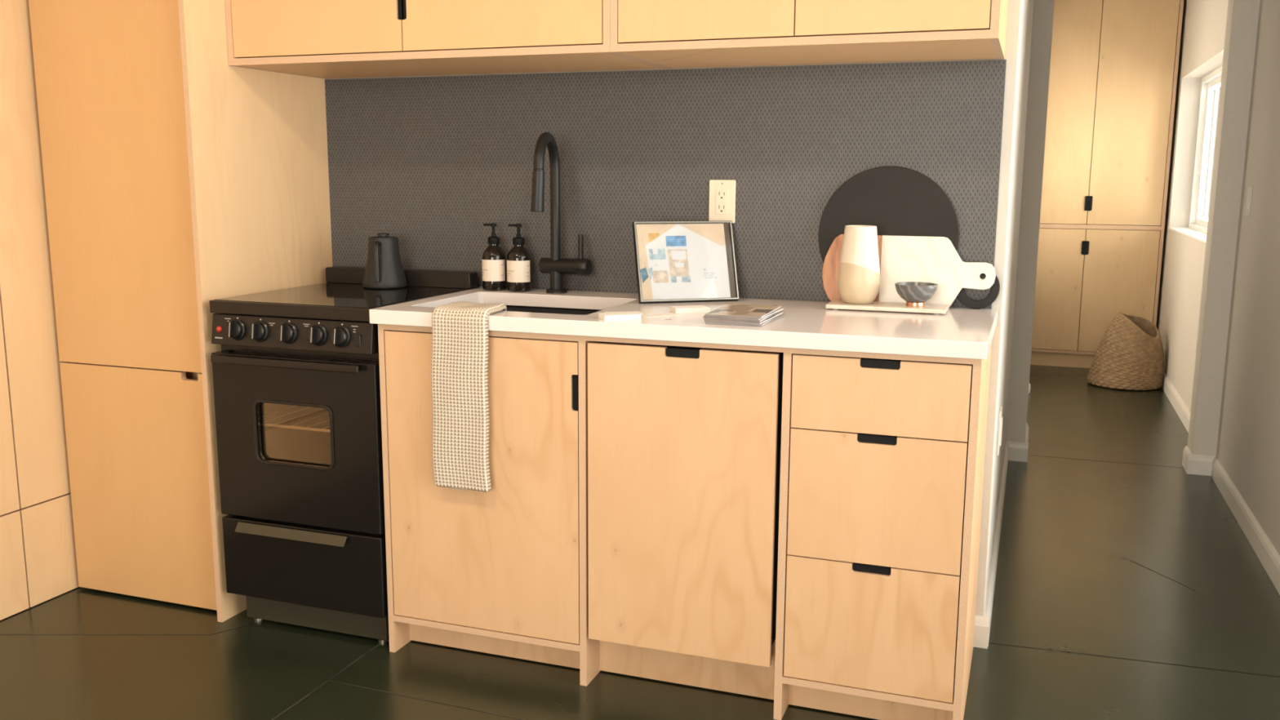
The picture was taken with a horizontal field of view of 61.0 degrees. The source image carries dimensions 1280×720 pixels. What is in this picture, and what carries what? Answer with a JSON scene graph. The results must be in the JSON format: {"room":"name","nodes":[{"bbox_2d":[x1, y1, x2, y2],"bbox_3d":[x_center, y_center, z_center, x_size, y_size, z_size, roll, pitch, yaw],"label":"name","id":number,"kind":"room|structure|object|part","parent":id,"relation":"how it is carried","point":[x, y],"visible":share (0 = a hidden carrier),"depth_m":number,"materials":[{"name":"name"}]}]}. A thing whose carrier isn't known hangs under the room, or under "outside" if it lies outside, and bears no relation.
{"room":"kitchen","nodes":[
{"label":"kitchen","id":0,"kind":"room"},
{"bbox_2d":[0,0,79,620],"bbox_3d":[-2.444,-0.228,1.254,0.120,2.500,5.089,4,10,20],"label":"tall cabinet","id":1,"kind":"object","parent":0,"point":[38,559],"depth_m":3.08,"materials":[{"name":"brown wood"}]},
{"bbox_2d":[0,364,1279,719],"bbox_3d":[0.358,0.784,3.141,4.253,0.100,10.420,4,10,20],"label":"floor","id":2,"kind":"structure","parent":0,"point":[1067,580],"depth_m":2.91,"materials":[{"name":"black tile"}]},
{"bbox_2d":[28,0,332,622],"bbox_3d":[-1.343,-0.488,3.232,0.579,2.360,0.587,4,10,20],"label":"tall cabinet","id":3,"kind":"object","parent":2,"relation":"on","point":[179,179],"visible":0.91,"depth_m":3.05,"materials":[{"name":"brown wood"}]},
{"bbox_3d":[-1.429,-0.788,2.955,0.554,1.637,0.018,4,10,20],"label":"door","id":4,"kind":"part","parent":3,"relation":"part of","materials":[{"name":"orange wood"}]},
{"bbox_3d":[-1.435,0.363,3.150,0.554,0.689,0.018,4,10,20],"label":"door","id":5,"kind":"part","parent":3,"relation":"part of","materials":[{"name":"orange wood"}]},
{"bbox_3d":[-1.079,-0.471,3.138,0.016,2.360,0.587,4,10,20],"label":"panel","id":6,"kind":"part","parent":3,"relation":"part of","materials":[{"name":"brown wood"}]},
{"bbox_2d":[208,266,477,642],"bbox_3d":[-0.823,0.242,3.127,0.512,0.962,0.592,4,10,20],"label":"range","id":7,"kind":"object","parent":2,"relation":"on","point":[295,371],"visible":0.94,"depth_m":2.90,"materials":[{"name":"black metal"}]},
{"bbox_3d":[-1.072,-0.078,2.865,0.056,0.056,0.037,4,10,20],"label":"knob","id":8,"kind":"part","parent":7,"relation":"part of","materials":[{"name":"black plastic"}]},
{"bbox_3d":[-1.002,-0.073,2.841,0.056,0.056,0.037,4,10,20],"label":"knob","id":9,"kind":"part","parent":7,"relation":"part of","materials":[{"name":"black plastic"}]},
{"bbox_3d":[-0.917,-0.068,2.810,0.056,0.056,0.037,4,10,20],"label":"knob","id":10,"kind":"part","parent":7,"relation":"part of","materials":[{"name":"black plastic"}]},
{"bbox_3d":[-0.937,0.466,2.909,0.349,0.024,0.019,4,10,20],"label":"handle","id":11,"kind":"part","parent":7,"relation":"part of","materials":[{"name":"metal"}]},
{"bbox_3d":[-0.906,-0.070,2.836,0.500,0.080,0.040,4,10,20],"label":"control panel","id":12,"kind":"part","parent":7,"relation":"part of","materials":[{"name":"black metal"}]},
{"bbox_2d":[210,351,385,534],"bbox_3d":[-0.828,0.180,3.103,0.512,0.452,0.550,4,10,20],"label":"oven","id":13,"kind":"object","parent":7,"relation":"in","point":[299,433],"depth_m":2.88,"materials":[{"name":"metal"}]},
{"bbox_3d":[-0.908,0.554,2.943,0.510,0.220,0.034,4,10,20],"label":"drawer","id":14,"kind":"part","parent":7,"relation":"part of","materials":[{"name":"black metal"}]},
{"bbox_3d":[-0.831,-0.062,2.780,0.056,0.056,0.037,4,10,20],"label":"knob","id":15,"kind":"part","parent":7,"relation":"part of","materials":[{"name":"black plastic"}]},
{"bbox_3d":[-0.893,0.699,2.993,0.458,0.081,0.010,4,10,20],"label":"kick plate","id":16,"kind":"part","parent":7,"relation":"part of","materials":[{"name":"metal"}]},
{"bbox_3d":[-0.765,-0.058,2.756,0.056,0.056,0.037,4,10,20],"label":"knob","id":17,"kind":"part","parent":7,"relation":"part of","materials":[{"name":"black plastic"}]},
{"bbox_2d":[208,282,475,321],"bbox_3d":[-0.816,-0.171,3.070,0.504,0.035,0.563,4,10,20],"label":"cooktop","id":18,"kind":"object","parent":7,"relation":"in","point":[328,301],"depth_m":2.89,"materials":[{"name":"black glass"}]},
{"bbox_2d":[354,334,361,346],"bbox_3d":[-0.715,-0.049,2.753,0.018,0.031,0.008,4,10,20],"label":"rocker switch","id":19,"kind":"object","parent":7,"relation":"attached to","point":[357,338],"depth_m":2.75,"materials":[{"name":"black plastic"}]},
{"bbox_2d":[362,232,407,288],"bbox_3d":[-0.775,-0.299,3.241,0.131,0.160,0.177,-8,13,-42],"label":"kettle","id":20,"kind":"object","parent":7,"relation":"on","point":[384,268],"visible":1,"depth_m":3.18,"materials":[{"name":"black metal"}]},
{"bbox_3d":[-0.762,-0.286,3.163,0.013,0.117,0.040,1,10,2],"label":"handle","id":21,"kind":"part","parent":20,"relation":"part of","materials":[{"name":"black metal"}]},
{"bbox_3d":[-0.759,-0.362,3.213,0.073,0.005,0.073,-5,11,-29],"label":"lid","id":22,"kind":"part","parent":20,"relation":"part of","materials":[{"name":"black metal"}]},
{"bbox_3d":[-0.759,-0.369,3.212,0.035,0.010,0.035,4,10,20],"label":"lid knob","id":23,"kind":"part","parent":20,"relation":"part of","materials":[{"name":"black metal"}]},
{"bbox_2d":[377,324,991,719],"bbox_3d":[0.121,0.339,2.832,1.452,0.878,0.592,4,10,20],"label":"base cabinet","id":24,"kind":"object","parent":2,"relation":"on","point":[784,526],"visible":0.94,"depth_m":2.52,"materials":[{"name":"brown wood"}]},
{"bbox_3d":[-0.554,0.294,3.074,0.016,0.878,0.588,4,10,20],"label":"panel","id":25,"kind":"part","parent":24,"relation":"part of","materials":[{"name":"brown wood"}]},
{"bbox_3d":[-0.385,-0.072,2.664,0.531,0.016,0.055,4,10,20],"label":"rail","id":26,"kind":"part","parent":24,"relation":"part of","materials":[{"name":"brown wood"}]},
{"bbox_3d":[-0.393,0.312,2.711,0.526,0.752,0.018,4,10,20],"label":"door","id":27,"kind":"part","parent":24,"relation":"part of","materials":[{"name":"brown wood"}]},
{"bbox_3d":[-0.301,0.651,3.032,0.531,0.016,0.570,4,10,20],"label":"panel","id":28,"kind":"part","parent":24,"relation":"part of","materials":[{"name":"brown wood"}]},
{"bbox_3d":[-0.151,0.076,2.586,0.015,0.086,0.012,4,10,20],"label":"handle","id":29,"kind":"part","parent":24,"relation":"part of","materials":[{"name":"black metal"}]},
{"bbox_3d":[0.099,-0.017,2.474,0.081,0.019,0.012,4,10,20],"label":"handle","id":30,"kind":"part","parent":24,"relation":"part of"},
{"bbox_2d":[368,287,997,359],"bbox_3d":[0.118,-0.110,2.748,1.475,0.036,0.600,4,10,20],"label":"countertop","id":31,"kind":"structure","parent":24,"relation":"on","point":[960,332],"depth_m":2.53,"materials":[{"name":"white stone"}]},
{"bbox_2d":[431,301,506,492],"bbox_3d":[-0.412,0.085,2.725,0.162,0.454,0.186,4,10,20],"label":"kitchen towel","id":32,"kind":"object","parent":31,"relation":"hanging from","point":[460,330],"visible":0.98,"depth_m":2.64,"materials":[{"name":"fabric"}]},
{"bbox_2d":[481,222,506,290],"bbox_3d":[-0.426,-0.301,3.171,0.070,0.194,0.070,4,10,20],"label":"soap bottle","id":33,"kind":"object","parent":31,"relation":"on","point":[494,258],"visible":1,"depth_m":3.15,"materials":[{"name":"brown glass"}]},
{"bbox_2d":[506,223,531,292],"bbox_3d":[-0.350,-0.296,3.144,0.070,0.194,0.070,4,10,20],"label":"soap bottle","id":34,"kind":"object","parent":31,"relation":"on","point":[518,258],"visible":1,"depth_m":3.12,"materials":[{"name":"brown glass"}]},
{"bbox_2d":[506,305,600,341],"bbox_3d":[-0.298,-0.029,2.900,0.515,0.178,0.404,4,10,20],"label":"sink","id":35,"kind":"object","parent":31,"relation":"in","point":[509,308],"visible":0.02,"depth_m":3.07,"materials":[{"name":"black metal"}]},
{"bbox_2d":[530,132,591,293],"bbox_3d":[-0.241,-0.400,2.998,0.147,0.448,0.225,4,10,20],"label":"faucet","id":36,"kind":"object","parent":31,"relation":"on","point":[556,266],"visible":1,"depth_m":3.06,"materials":[{"name":"black metal"}]},
{"bbox_3d":[-0.255,-0.446,2.993,0.028,0.357,0.200,2,10,10],"label":"spout","id":37,"kind":"part","parent":36,"relation":"part of","materials":[{"name":"black metal"}]},
{"bbox_3d":[-0.167,-0.317,3.074,0.014,0.077,0.014,4,10,20],"label":"lever","id":38,"kind":"part","parent":36,"relation":"part of","materials":[{"name":"black metal"}]},
{"bbox_2d":[598,311,641,320],"bbox_3d":[-0.048,-0.103,2.561,0.090,0.012,0.052,-3,10,-18],"label":"card stack","id":39,"kind":"object","parent":31,"relation":"on","point":[620,315],"visible":1,"depth_m":2.54,"materials":[{"name":"white paper"}]},
{"bbox_2d":[604,311,643,314],"bbox_3d":[-0.040,-0.115,2.664,0.089,0.001,0.051,-1,10,-9],"label":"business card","id":40,"kind":"object","parent":31,"relation":"on","point":[638,312],"visible":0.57,"depth_m":2.67,"materials":[{"name":"white paper"}]},
{"bbox_2d":[641,312,681,317],"bbox_3d":[0.050,-0.109,2.630,0.089,0.001,0.051,-4,10,-23],"label":"business card","id":41,"kind":"object","parent":31,"relation":"on","point":[667,313],"visible":0.86,"depth_m":2.63,"materials":[{"name":"white paper"}]},
{"bbox_2d":[631,220,739,303],"bbox_3d":[0.123,-0.264,2.913,0.277,0.213,0.090,-2,10,-16],"label":"picture frame","id":42,"kind":"object","parent":31,"relation":"on","point":[676,261],"visible":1,"depth_m":2.91,"materials":[{"name":"paper"}]},
{"bbox_2d":[669,305,710,313],"bbox_3d":[0.123,-0.126,2.697,0.090,0.012,0.052,-2,10,-16],"label":"card stack","id":43,"kind":"object","parent":31,"relation":"on","point":[691,308],"visible":0.99,"depth_m":2.68,"materials":[{"name":"beige paper"}]},
{"bbox_2d":[705,316,777,326],"bbox_3d":[0.245,-0.098,2.558,0.130,0.004,0.226,3,10,18],"label":"brochure","id":44,"kind":"object","parent":31,"relation":"on","point":[767,322],"visible":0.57,"depth_m":2.46,"materials":[{"name":"white paper"}]},
{"bbox_2d":[704,311,782,324],"bbox_3d":[0.247,-0.102,2.554,0.130,0.004,0.226,4,10,21],"label":"brochure","id":45,"kind":"object","parent":44,"relation":"on","point":[779,313],"visible":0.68,"depth_m":2.46,"materials":[{"name":"white paper"}]},
{"bbox_2d":[703,312,777,322],"bbox_3d":[0.244,-0.107,2.558,0.130,0.004,0.226,4,10,19],"label":"brochure","id":46,"kind":"object","parent":45,"relation":"on","point":[704,318],"visible":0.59,"depth_m":2.46,"materials":[{"name":"white paper"}]},
{"bbox_2d":[703,307,784,320],"bbox_3d":[0.247,-0.111,2.554,0.130,0.004,0.226,4,10,22],"label":"brochure","id":47,"kind":"object","parent":46,"relation":"on","point":[780,308],"visible":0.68,"depth_m":2.46,"materials":[{"name":"white paper"}]},
{"bbox_2d":[704,303,781,318],"bbox_3d":[0.245,-0.116,2.555,0.130,0.004,0.226,4,10,19],"label":"brochure","id":48,"kind":"object","parent":47,"relation":"on","point":[730,310],"visible":1,"depth_m":2.54,"materials":[{"name":"white paper"}]},
{"bbox_2d":[825,299,949,314],"bbox_3d":[0.627,-0.134,2.754,0.294,0.014,0.114,4,10,20],"label":"serving tray","id":49,"kind":"object","parent":31,"relation":"on","point":[933,308],"visible":1,"depth_m":2.72,"materials":[{"name":"white stone"}]},
{"bbox_2d":[837,225,879,304],"bbox_3d":[0.558,-0.243,2.766,0.107,0.196,0.107,4,10,20],"label":"vase","id":50,"kind":"object","parent":49,"relation":"on","point":[859,270],"visible":1,"depth_m":2.73,"materials":[{"name":"white ceramic"}]},
{"bbox_2d":[894,281,937,306],"bbox_3d":[0.691,-0.163,2.722,0.105,0.056,0.105,4,10,20],"label":"bowl","id":51,"kind":"object","parent":49,"relation":"on","point":[915,294],"visible":1,"depth_m":2.69,"materials":[{"name":"grey stone"}]},
{"bbox_2d":[822,234,995,306],"bbox_3d":[0.690,-0.229,2.806,0.436,0.184,0.031,4,10,20],"label":"cutting board","id":52,"kind":"object","parent":31,"relation":"on","point":[921,259],"visible":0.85,"depth_m":2.79,"materials":[{"name":"white wood"}]},
{"bbox_2d":[818,165,999,308],"bbox_3d":[0.694,-0.319,2.811,0.466,0.359,0.020,4,10,20],"label":"serving board","id":53,"kind":"object","parent":31,"relation":"on","point":[899,201],"visible":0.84,"depth_m":2.81,"materials":[{"name":"black wood"}]},
{"bbox_3d":[0.859,-0.185,2.770,0.110,0.110,0.013,4,10,20],"label":"ring handle","id":54,"kind":"part","parent":53,"relation":"part of","materials":[{"name":"wood"}]},
{"bbox_3d":[0.091,0.334,2.533,0.452,0.732,0.018,4,10,20],"label":"door","id":55,"kind":"part","parent":24,"relation":"part of","materials":[{"name":"brown wood"}]},
{"bbox_3d":[0.103,-0.042,2.490,0.471,0.013,0.055,4,10,20],"label":"rail","id":56,"kind":"part","parent":24,"relation":"part of","materials":[{"name":"brown wood"}]},
{"bbox_3d":[0.604,0.706,2.709,0.381,0.016,0.570,4,10,20],"label":"panel","id":57,"kind":"part","parent":24,"relation":"part of","materials":[{"name":"brown wood"}]},
{"bbox_3d":[0.511,0.596,2.427,0.376,0.290,0.018,4,10,20],"label":"drawer","id":58,"kind":"part","parent":24,"relation":"part of","materials":[{"name":"brown wood"}]},
{"bbox_3d":[0.514,0.461,2.407,0.083,0.017,0.012,4,10,20],"label":"handle","id":59,"kind":"part","parent":24,"relation":"part of","materials":[{"name":"black metal"}]},
{"bbox_3d":[0.513,0.306,2.378,0.376,0.292,0.018,4,10,20],"label":"drawer","id":60,"kind":"part","parent":24,"relation":"part of","materials":[{"name":"brown wood"}]},
{"bbox_3d":[0.515,0.171,2.357,0.083,0.017,0.012,4,10,20],"label":"handle","id":61,"kind":"part","parent":24,"relation":"part of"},
{"bbox_3d":[0.516,0.008,2.330,0.083,0.017,0.012,4,10,20],"label":"handle","id":62,"kind":"part","parent":24,"relation":"part of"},
{"bbox_3d":[0.514,0.079,2.339,0.376,0.162,0.018,4,10,20],"label":"drawer","id":63,"kind":"part","parent":24,"relation":"part of","materials":[{"name":"brown wood"}]},
{"bbox_3d":[0.521,-0.014,2.341,0.381,0.014,0.055,4,10,20],"label":"rail","id":64,"kind":"part","parent":24,"relation":"part of","materials":[{"name":"brown wood"}]},
{"bbox_3d":[0.796,0.383,2.594,0.017,0.878,0.588,4,10,20],"label":"panel","id":65,"kind":"part","parent":24,"relation":"part of","materials":[{"name":"brown wood"}]},
{"bbox_2d":[116,454,1279,719],"bbox_3d":[0.106,0.714,3.240,3.423,0.001,4.412,4,10,20],"label":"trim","id":66,"kind":"structure","parent":2,"relation":"on","point":[1029,455],"depth_m":2.81,"materials":[{"name":"black"}]},
{"bbox_2d":[1030,0,1183,368],"bbox_3d":[3.006,-1.181,7.137,0.812,2.460,0.316,4,10,20],"label":"closet","id":67,"kind":"object","parent":2,"relation":"on","point":[1113,66],"visible":0.96,"depth_m":6.97,"materials":[{"name":"brown wood"}]},
{"bbox_3d":[2.747,-0.467,7.198,0.329,0.800,0.018,4,10,20],"label":"door","id":68,"kind":"part","parent":67,"relation":"part of","materials":[{"name":"brown wood"}]},
{"bbox_2d":[1031,348,1096,355],"bbox_3d":[2.991,-0.066,7.301,0.774,0.018,0.250,4,10,20],"label":"shelf","id":69,"kind":"object","parent":67,"relation":"attached to","point":[1033,351],"depth_m":7.24,"materials":[{"name":"brown wood"}]},
{"bbox_3d":[2.753,-1.634,6.999,0.329,1.502,0.018,4,10,20],"label":"door","id":70,"kind":"part","parent":67,"relation":"part of","materials":[{"name":"brown wood"}]},
{"bbox_3d":[2.902,-0.732,7.084,0.045,0.088,0.007,4,10,20],"label":"handle","id":71,"kind":"part","parent":67,"relation":"part of","materials":[{"name":"black metal"}]},
{"bbox_3d":[3.049,-1.245,7.248,0.774,2.350,0.020,4,10,20],"label":"panel","id":72,"kind":"part","parent":67,"relation":"part of","materials":[{"name":"brown wood"}]},
{"bbox_3d":[2.904,-1.014,7.036,0.045,0.095,0.007,4,10,20],"label":"handle","id":73,"kind":"part","parent":67,"relation":"part of","materials":[{"name":"black metal"}]},
{"bbox_2d":[1039,222,1160,230],"bbox_3d":[2.995,-0.882,7.162,0.774,0.027,0.250,4,10,20],"label":"shelf","id":74,"kind":"object","parent":67,"relation":"attached to","point":[1043,226],"depth_m":7.04,"materials":[{"name":"brown wood"}]},
{"bbox_3d":[3.110,-0.443,7.069,0.435,0.800,0.018,4,10,20],"label":"door","id":75,"kind":"part","parent":67,"relation":"part of","materials":[{"name":"brown wood"}]},
{"bbox_3d":[3.116,-1.611,6.870,0.435,1.502,0.018,4,10,20],"label":"door","id":76,"kind":"part","parent":67,"relation":"part of","materials":[{"name":"brown wood"}]},
{"bbox_3d":[3.380,-1.157,7.007,0.020,2.460,0.310,4,10,20],"label":"panel","id":77,"kind":"part","parent":67,"relation":"part of","materials":[{"name":"brown wood"}]},
{"bbox_2d":[1087,312,1164,390],"bbox_3d":[2.949,-0.068,6.588,0.416,0.440,0.392,4,10,20],"label":"woven basket","id":78,"kind":"object","parent":2,"relation":"on","point":[1130,355],"visible":1,"depth_m":6.46,"materials":[{"name":"beige wicker"}]},
{"bbox_2d":[333,0,1023,616],"bbox_3d":[-0.332,-0.554,3.233,2.729,2.500,0.120,4,10,20],"label":"wall","id":79,"kind":"structure","parent":0,"point":[1015,7],"depth_m":2.77,"materials":[{"name":"paint"}]},
{"bbox_2d":[224,0,666,79],"bbox_3d":[-0.518,-1.165,2.899,1.111,0.745,0.434,4,10,20],"label":"upper cabinet","id":80,"kind":"object","parent":79,"relation":"attached to","point":[326,39],"visible":0.98,"depth_m":2.78,"materials":[{"name":"brown wood"}]},
{"bbox_3d":[-1.032,-1.199,3.082,0.018,0.745,0.434,4,10,20],"label":"panel","id":81,"kind":"part","parent":80,"relation":"part of","materials":[{"name":"brown wood"}]},
{"bbox_3d":[-0.846,-1.150,2.798,0.524,0.703,0.018,4,10,20],"label":"door","id":82,"kind":"part","parent":80,"relation":"part of","materials":[{"name":"brown wood"}]},
{"bbox_3d":[-0.606,-0.911,2.753,0.011,0.096,0.012,4,10,20],"label":"handle","id":83,"kind":"part","parent":80,"relation":"part of","materials":[{"name":"black metal"}]},
{"bbox_3d":[-0.591,-0.910,2.748,0.011,0.096,0.012,4,10,20],"label":"handle","id":84,"kind":"part","parent":80,"relation":"part of","materials":[{"name":"black metal"}]},
{"bbox_3d":[-0.519,-0.807,2.960,1.075,0.018,0.434,4,10,20],"label":"panel","id":85,"kind":"part","parent":80,"relation":"part of","materials":[{"name":"brown wood"}]},
{"bbox_3d":[-0.446,-1.198,3.095,1.075,0.709,0.011,4,10,20],"label":"panel","id":86,"kind":"part","parent":80,"relation":"part of","materials":[{"name":"brown wood"}]},
{"bbox_3d":[-0.341,-1.117,2.619,0.544,0.703,0.018,4,10,20],"label":"door","id":87,"kind":"part","parent":80,"relation":"part of","materials":[{"name":"brown wood"}]},
{"bbox_3d":[-0.004,-1.131,2.716,0.018,0.745,0.434,4,10,20],"label":"panel","id":88,"kind":"part","parent":80,"relation":"part of","materials":[{"name":"brown wood"}]},
{"bbox_2d":[324,59,1006,308],"bbox_3d":[-0.034,-0.497,3.066,1.992,0.618,0.006,4,10,20],"label":"tile backsplash","id":89,"kind":"structure","parent":79,"relation":"attached to","point":[424,162],"depth_m":3.03,"materials":[{"name":"grey tile"}]},
{"bbox_2d":[708,179,735,223],"bbox_3d":[0.225,-0.434,2.973,0.074,0.117,0.009,4,10,20],"label":"wall outlet","id":90,"kind":"object","parent":89,"relation":"attached to","point":[722,192],"visible":0.9,"depth_m":2.97,"materials":[{"name":"white plastic"}]},
{"bbox_2d":[715,188,728,214],"bbox_3d":[0.224,-0.433,2.971,0.034,0.070,0.003,4,10,20],"label":"receptacle","id":91,"kind":"object","parent":90,"relation":"attached to","point":[722,194],"depth_m":2.97,"materials":[{"name":"white plastic"}]},
{"bbox_2d":[610,0,1008,68],"bbox_3d":[0.417,-1.104,2.567,0.876,0.745,0.434,4,10,20],"label":"upper cabinet","id":92,"kind":"object","parent":79,"relation":"attached to","point":[664,33],"visible":1,"depth_m":2.46,"materials":[{"name":"brown wood"}]},
{"bbox_3d":[0.014,-1.130,2.710,0.018,0.745,0.434,4,10,20],"label":"panel","id":93,"kind":"part","parent":92,"relation":"part of","materials":[{"name":"brown wood"}]},
{"bbox_3d":[0.150,-1.084,2.444,0.419,0.703,0.018,4,10,20],"label":"door","id":94,"kind":"part","parent":92,"relation":"part of","materials":[{"name":"brown wood"}]},
{"bbox_3d":[0.415,-0.746,2.628,0.840,0.018,0.434,4,10,20],"label":"panel","id":95,"kind":"part","parent":92,"relation":"part of","materials":[{"name":"brown wood"}]},
{"bbox_3d":[0.488,-1.137,2.763,0.840,0.709,0.011,4,10,20],"label":"panel","id":96,"kind":"part","parent":92,"relation":"part of","materials":[{"name":"brown wood"}]},
{"bbox_3d":[0.544,-1.059,2.303,0.414,0.703,0.018,4,10,20],"label":"door","id":97,"kind":"part","parent":92,"relation":"part of","materials":[{"name":"brown wood"}]},
{"bbox_3d":[0.820,-1.078,2.424,0.018,0.745,0.434,4,10,20],"label":"panel","id":98,"kind":"part","parent":92,"relation":"part of","materials":[{"name":"brown wood"}]},
{"bbox_2d":[973,614,989,648],"bbox_3d":[0.915,0.730,2.920,0.042,0.085,0.014,4,10,20],"label":"baseboard","id":99,"kind":"structure","parent":79,"relation":"attached to","point":[981,623],"depth_m":2.91,"materials":[{"name":"white wood"}]},
{"bbox_2d":[986,0,1034,594],"bbox_3d":[1.250,-0.637,3.766,0.120,2.500,1.971,4,10,20],"label":"wall","id":100,"kind":"structure","parent":0,"point":[1028,9],"depth_m":3.54,"materials":[{"name":"paint"}]},
{"bbox_2d":[984,441,1008,646],"bbox_3d":[1.284,0.568,3.884,0.014,0.085,2.077,4,10,20],"label":"baseboard","id":101,"kind":"structure","parent":100,"relation":"attached to","point":[988,609],"depth_m":3.53,"materials":[{"name":"white wood"}]},
{"bbox_2d":[996,406,1002,456],"bbox_3d":[1.024,0.202,3.091,0.010,0.130,0.072,4,10,20],"label":"wall outlet","id":102,"kind":"object","parent":100,"relation":"attached to","point":[1000,418],"visible":0.97,"depth_m":3.06,"materials":[{"name":"white plastic"}]},
{"bbox_2d":[999,416,1002,445],"bbox_3d":[1.026,0.202,3.090,0.005,0.080,0.032,4,10,20],"label":"receptacle","id":103,"kind":"object","parent":102,"relation":"attached to","point":[1001,428],"depth_m":3.07,"materials":[{"name":"white plastic"}]},
{"bbox_2d":[1006,0,1054,442],"bbox_3d":[2.074,-0.995,5.896,0.200,2.500,2.650,4,10,20],"label":"wall","id":104,"kind":"structure","parent":0,"point":[1043,10],"depth_m":4.68,"materials":[{"name":"paint"}]},
{"bbox_2d":[1005,440,1028,462],"bbox_3d":[1.678,0.408,4.840,0.094,0.085,0.014,4,10,20],"label":"baseboard","id":105,"kind":"structure","parent":104,"relation":"attached to","point":[1018,451],"depth_m":4.83,"materials":[{"name":"white wood"}]},
{"bbox_2d":[1025,422,1029,442],"bbox_3d":[1.790,0.376,5.028,0.014,0.085,0.420,4,10,20],"label":"baseboard","id":106,"kind":"structure","parent":104,"relation":"attached to","point":[1027,424],"depth_m":5.01,"materials":[{"name":"white wood"}]},
{"bbox_2d":[1155,0,1279,555],"bbox_3d":[1.837,-0.403,2.410,0.230,2.500,10.200,4,10,20],"label":"wall","id":107,"kind":"structure","parent":0,"point":[1248,449],"depth_m":4.24,"materials":[{"name":"paint"}]},
{"bbox_2d":[1161,371,1190,432],"bbox_3d":[2.917,0.234,5.898,0.014,0.085,2.465,4,10,20],"label":"baseboard","id":108,"kind":"structure","parent":107,"relation":"attached to","point":[1182,411],"depth_m":5.89,"materials":[{"name":"white wood"}]},
{"bbox_2d":[1182,445,1191,471],"bbox_3d":[2.375,0.431,4.720,0.014,0.085,0.150,4,10,20],"label":"baseboard","id":109,"kind":"structure","parent":107,"relation":"attached to","point":[1186,451],"depth_m":4.72,"materials":[{"name":"white wood"}]},
{"bbox_2d":[1168,66,1222,244],"bbox_3d":[3.113,-1.138,5.933,0.176,0.920,1.710,4,10,20],"label":"window","id":110,"kind":"structure","parent":107,"relation":"in","point":[1197,229],"depth_m":6.58,"materials":[{"name":"white plastic"}]},
{"bbox_3d":[3.083,-0.692,6.019,0.116,0.012,1.710,4,10,20],"label":"sill","id":111,"kind":"part","parent":110,"relation":"part of","materials":[{"name":"white paint"}]},
{"bbox_3d":[3.171,-1.134,5.912,0.042,0.850,1.640,4,10,20],"label":"sash","id":112,"kind":"part","parent":110,"relation":"part of","materials":[{"name":"white plastic"}]},
{"bbox_3d":[3.172,-1.134,5.911,0.026,0.740,1.530,4,10,20],"label":"pane","id":113,"kind":"part","parent":110,"relation":"part of","materials":[{"name":"clear glass"}]},
{"bbox_2d":[1186,453,1216,475],"bbox_3d":[2.391,0.447,4.629,0.107,0.085,0.014,4,10,20],"label":"baseboard","id":114,"kind":"structure","parent":107,"relation":"attached to","point":[1198,464],"depth_m":4.62,"materials":[{"name":"white wood"}]},
{"bbox_2d":[1211,457,1279,595],"bbox_3d":[2.118,0.595,3.751,0.014,0.085,1.846,4,10,20],"label":"baseboard","id":115,"kind":"structure","parent":107,"relation":"attached to","point":[1261,544],"depth_m":3.81,"materials":[{"name":"white wood"}]},
{"bbox_2d":[1244,186,1252,216],"bbox_3d":[2.376,-0.619,4.247,0.010,0.115,0.072,4,10,20],"label":"wall switch","id":116,"kind":"object","parent":107,"relation":"attached to","point":[1248,201],"visible":1,"depth_m":4.23,"materials":[{"name":"white plastic"}]},
{"bbox_2d":[1187,0,1260,456],"bbox_3d":[2.507,-0.751,4.473,0.253,2.500,0.150,4,10,20],"label":"wall pillar","id":117,"kind":"structure","parent":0,"point":[1242,15],"depth_m":4.47,"materials":[{"name":"paint"}]}
]}

